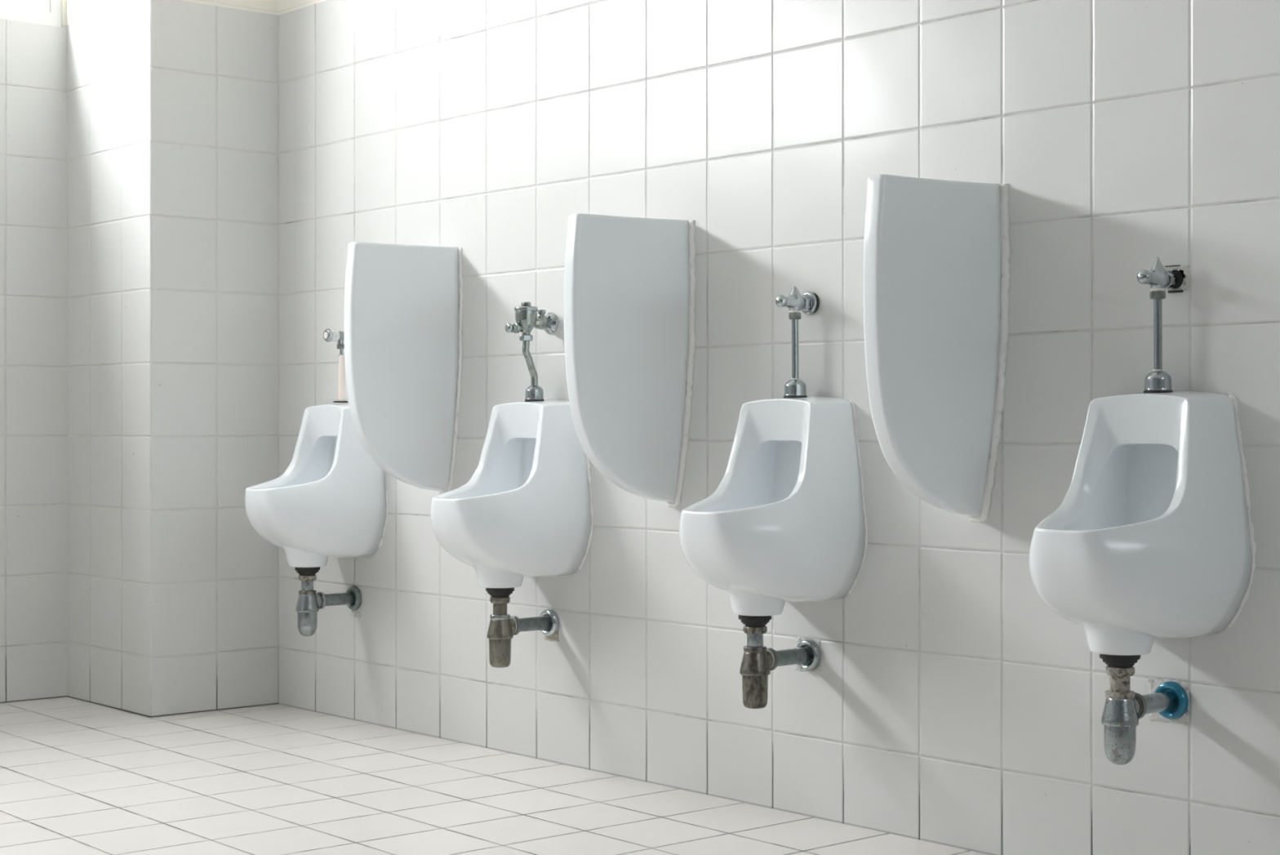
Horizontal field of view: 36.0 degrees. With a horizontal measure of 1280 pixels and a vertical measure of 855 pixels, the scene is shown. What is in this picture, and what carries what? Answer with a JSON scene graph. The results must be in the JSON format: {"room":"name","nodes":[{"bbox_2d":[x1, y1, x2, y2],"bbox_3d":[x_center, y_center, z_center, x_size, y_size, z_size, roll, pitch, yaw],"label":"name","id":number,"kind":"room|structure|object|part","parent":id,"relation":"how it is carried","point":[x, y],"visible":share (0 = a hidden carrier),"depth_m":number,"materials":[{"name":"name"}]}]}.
{"room":"public restroom","nodes":[
{"label":"public restroom","id":0,"kind":"room"},
{"bbox_2d":[0,0,66,702],"bbox_3d":[-2.760,-0.594,4.842,3.600,2.761,0.068,0,0,-41],"label":"wall","id":1,"kind":"structure","parent":0,"point":[33,56],"depth_m":5.67,"materials":[{"name":"white tile"}]},
{"bbox_2d":[0,0,61,26],"bbox_3d":[-2.731,-1.353,4.864,2.714,0.383,0.054,0,0,-41],"label":"window","id":2,"kind":"structure","parent":1,"relation":"in","point":[47,12],"depth_m":5.67,"materials":[{"name":"white"}]},
{"bbox_3d":[-1.916,-1.355,5.556,0.512,0.303,0.032,0,0,-41],"label":"sash","id":3,"kind":"part","parent":2,"relation":"part of","materials":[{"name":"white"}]},
{"bbox_2d":[66,0,278,716],"bbox_3d":[-1.348,-0.596,5.660,0.393,2.761,0.528,0,0,-41],"label":"wall pillar","id":4,"kind":"structure","parent":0,"point":[172,105],"depth_m":5.48,"materials":[{"name":"tile"}]},
{"bbox_2d":[0,696,989,854],"bbox_3d":[-0.352,0.893,2.039,4.000,0.200,7.728,0,0,-41],"label":"floor","id":5,"kind":"structure","parent":0,"point":[77,776],"depth_m":4.17,"materials":[{"name":"tile"}]},
{"bbox_2d":[278,0,1279,854],"bbox_3d":[1.088,-0.590,3.270,0.206,2.761,7.728,0,0,-41],"label":"wall","id":6,"kind":"structure","parent":0,"point":[945,702],"depth_m":3.97,"materials":[{"name":"tile"}]},
{"bbox_2d":[244,403,387,567],"bbox_3d":[-0.878,0.149,5.178,0.310,0.432,0.312,0,0,-41],"label":"urinal","id":7,"kind":"object","parent":6,"relation":"attached to","point":[331,500],"visible":0.94,"depth_m":5.13,"materials":[{"name":"white ceramic"}]},
{"bbox_2d":[294,566,361,636],"bbox_3d":[-0.833,0.458,5.222,0.181,0.184,0.067,0,0,-41],"label":"trap","id":8,"kind":"object","parent":7,"relation":"attached to","point":[309,602],"visible":0.97,"depth_m":5.17,"materials":[{"name":"grey metal"}]},
{"bbox_2d":[297,611,317,636],"bbox_3d":[-0.876,0.516,5.185,0.052,0.068,0.052,0,0,-41],"label":"cup","id":9,"kind":"object","parent":8,"relation":"on","point":[307,621],"depth_m":5.16,"materials":[{"name":"grey metal"}]},
{"bbox_2d":[315,591,355,606],"bbox_3d":[-0.818,0.458,5.234,0.141,0.035,0.035,0,0,-41],"label":"outlet","id":10,"kind":"object","parent":8,"relation":"attached to","point":[348,598],"depth_m":5.23,"materials":[{"name":"grey metal"}]},
{"bbox_2d":[323,328,347,402],"bbox_3d":[-0.799,-0.164,5.249,0.093,0.196,0.039,0,0,-41],"label":"valve","id":11,"kind":"object","parent":6,"relation":"attached to","point":[329,335],"visible":0.96,"depth_m":5.24,"materials":[{"name":"silver metal"}]},
{"bbox_2d":[343,241,463,493],"bbox_3d":[-0.596,-0.139,4.864,0.290,0.624,0.143,0,0,-41],"label":"divider","id":12,"kind":"object","parent":6,"relation":"attached to","point":[403,311],"visible":0.98,"depth_m":4.85,"materials":[{"name":"white ceramic"}]},
{"bbox_2d":[431,400,593,587],"bbox_3d":[-0.324,0.151,4.532,0.310,0.432,0.314,0,0,-41],"label":"urinal","id":13,"kind":"object","parent":6,"relation":"attached to","point":[526,507],"visible":0.94,"depth_m":4.49,"materials":[{"name":"white ceramic"}]},
{"bbox_2d":[485,587,559,667],"bbox_3d":[-0.279,0.460,4.577,0.181,0.185,0.067,0,0,-41],"label":"trap","id":14,"kind":"object","parent":13,"relation":"attached to","point":[502,628],"visible":0.99,"depth_m":4.52,"materials":[{"name":"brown metal"}]},
{"bbox_2d":[488,638,511,667],"bbox_3d":[-0.323,0.518,4.540,0.052,0.068,0.052,0,0,-41],"label":"cup","id":15,"kind":"object","parent":14,"relation":"on","point":[500,649],"depth_m":4.52,"materials":[{"name":"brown metal"}]},
{"bbox_2d":[510,617,517,633],"bbox_3d":[-0.297,0.459,4.562,0.003,0.038,0.038,0,0,-41],"label":"washer","id":16,"kind":"object","parent":14,"relation":"in","point":[513,620],"depth_m":4.55,"materials":[{"name":"beige"}]},
{"bbox_2d":[509,615,551,632],"bbox_3d":[-0.265,0.459,4.589,0.141,0.035,0.035,0,0,-41],"label":"outlet","id":17,"kind":"object","parent":14,"relation":"attached to","point":[543,623],"depth_m":4.58,"materials":[{"name":"silver metal"}]},
{"bbox_2d":[505,302,557,401],"bbox_3d":[-0.258,-0.176,4.593,0.126,0.231,0.055,0,0,-41],"label":"valve","id":18,"kind":"object","parent":6,"relation":"attached to","point":[526,318],"visible":1,"depth_m":4.58,"materials":[{"name":"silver metal"}]},
{"bbox_2d":[515,310,537,334],"bbox_3d":[-0.265,-0.244,4.587,0.051,0.060,0.051,0,0,-41],"label":"cup","id":19,"kind":"object","parent":18,"relation":"on","point":[526,320],"depth_m":4.57,"materials":[{"name":"metal"}]},
{"bbox_3d":[-0.265,-0.277,4.587,0.055,0.011,0.055,0,0,-41],"label":"cup lid","id":20,"kind":"part","parent":18,"relation":"part of","materials":[{"name":"silver metal"}]},
{"bbox_2d":[564,213,696,507],"bbox_3d":[-0.035,-0.136,4.210,0.290,0.626,0.146,0,0,-41],"label":"divider","id":21,"kind":"object","parent":6,"relation":"attached to","point":[629,282],"visible":1,"depth_m":4.20,"materials":[{"name":"white ceramic"}]},
{"bbox_2d":[679,395,867,615],"bbox_3d":[0.230,0.153,3.886,0.310,0.432,0.312,0,0,-41],"label":"urinal","id":22,"kind":"object","parent":6,"relation":"attached to","point":[785,519],"visible":0.98,"depth_m":3.84,"materials":[{"name":"white ceramic"}]},
{"bbox_2d":[738,614,821,708],"bbox_3d":[0.273,0.462,3.928,0.187,0.185,0.066,0,0,-41],"label":"trap","id":23,"kind":"object","parent":22,"relation":"attached to","point":[757,662],"visible":0.98,"depth_m":3.87,"materials":[{"name":"brown metal"}]},
{"bbox_2d":[742,675,768,708],"bbox_3d":[0.227,0.520,3.889,0.052,0.068,0.052,0,0,-41],"label":"cup","id":24,"kind":"object","parent":23,"relation":"on","point":[754,687],"depth_m":3.87,"materials":[{"name":"brown metal"}]},
{"bbox_2d":[766,649,774,668],"bbox_3d":[0.253,0.461,3.911,0.003,0.038,0.038,0,0,-41],"label":"washer","id":25,"kind":"object","parent":23,"relation":"in","point":[770,653],"depth_m":3.90,"materials":[{"name":"beige"}]},
{"bbox_2d":[766,646,813,666],"bbox_3d":[0.288,0.461,3.941,0.147,0.035,0.035,0,0,-41],"label":"outlet","id":26,"kind":"object","parent":23,"relation":"attached to","point":[802,656],"depth_m":3.94,"materials":[{"name":"silver metal"}]},
{"bbox_2d":[775,285,819,397],"bbox_3d":[0.310,-0.172,3.957,0.094,0.225,0.052,0,0,-41],"label":"valve","id":27,"kind":"object","parent":6,"relation":"attached to","point":[808,303],"visible":1,"depth_m":3.95,"materials":[{"name":"silver metal"}]},
{"bbox_2d":[862,173,1010,522],"bbox_3d":[0.521,-0.135,3.561,0.290,0.625,0.147,0,0,-41],"label":"divider","id":28,"kind":"object","parent":6,"relation":"attached to","point":[937,252],"visible":1,"depth_m":3.55,"materials":[{"name":"white ceramic"}]},
{"bbox_2d":[1029,391,1256,655],"bbox_3d":[0.789,0.154,3.234,0.310,0.432,0.315,0,0,-41],"label":"urinal","id":29,"kind":"object","parent":6,"relation":"attached to","point":[1151,535],"visible":1,"depth_m":3.19,"materials":[{"name":"white ceramic"}]},
{"bbox_2d":[1099,653,1188,764],"bbox_3d":[0.834,0.463,3.279,0.181,0.184,0.067,0,0,-41],"label":"trap","id":30,"kind":"object","parent":29,"relation":"attached to","point":[1123,708],"visible":0.98,"depth_m":3.23,"materials":[{"name":"grey metal"}]},
{"bbox_2d":[1103,724,1136,764],"bbox_3d":[0.791,0.521,3.242,0.052,0.068,0.052,0,0,-41],"label":"cup","id":31,"kind":"object","parent":30,"relation":"on","point":[1119,740],"depth_m":3.22,"materials":[{"name":"silver metal"}]},
{"bbox_2d":[1134,695,1142,715],"bbox_3d":[0.817,0.462,3.264,0.003,0.038,0.038,0,0,-41],"label":"washer","id":32,"kind":"object","parent":30,"relation":"in","point":[1138,699],"depth_m":3.25,"materials":[{"name":"silver metal"}]},
{"bbox_2d":[1133,690,1177,714],"bbox_3d":[0.849,0.462,3.291,0.141,0.035,0.035,0,0,-41],"label":"outlet","id":33,"kind":"object","parent":30,"relation":"attached to","point":[1163,702],"depth_m":3.29,"materials":[{"name":"silver metal"}]},
{"bbox_2d":[1136,257,1177,392],"bbox_3d":[0.868,-0.172,3.307,0.092,0.229,0.048,0,0,-41],"label":"valve","id":34,"kind":"object","parent":6,"relation":"attached to","point":[1157,380],"visible":1,"depth_m":3.30,"materials":[{"name":"silver metal"}]}
]}

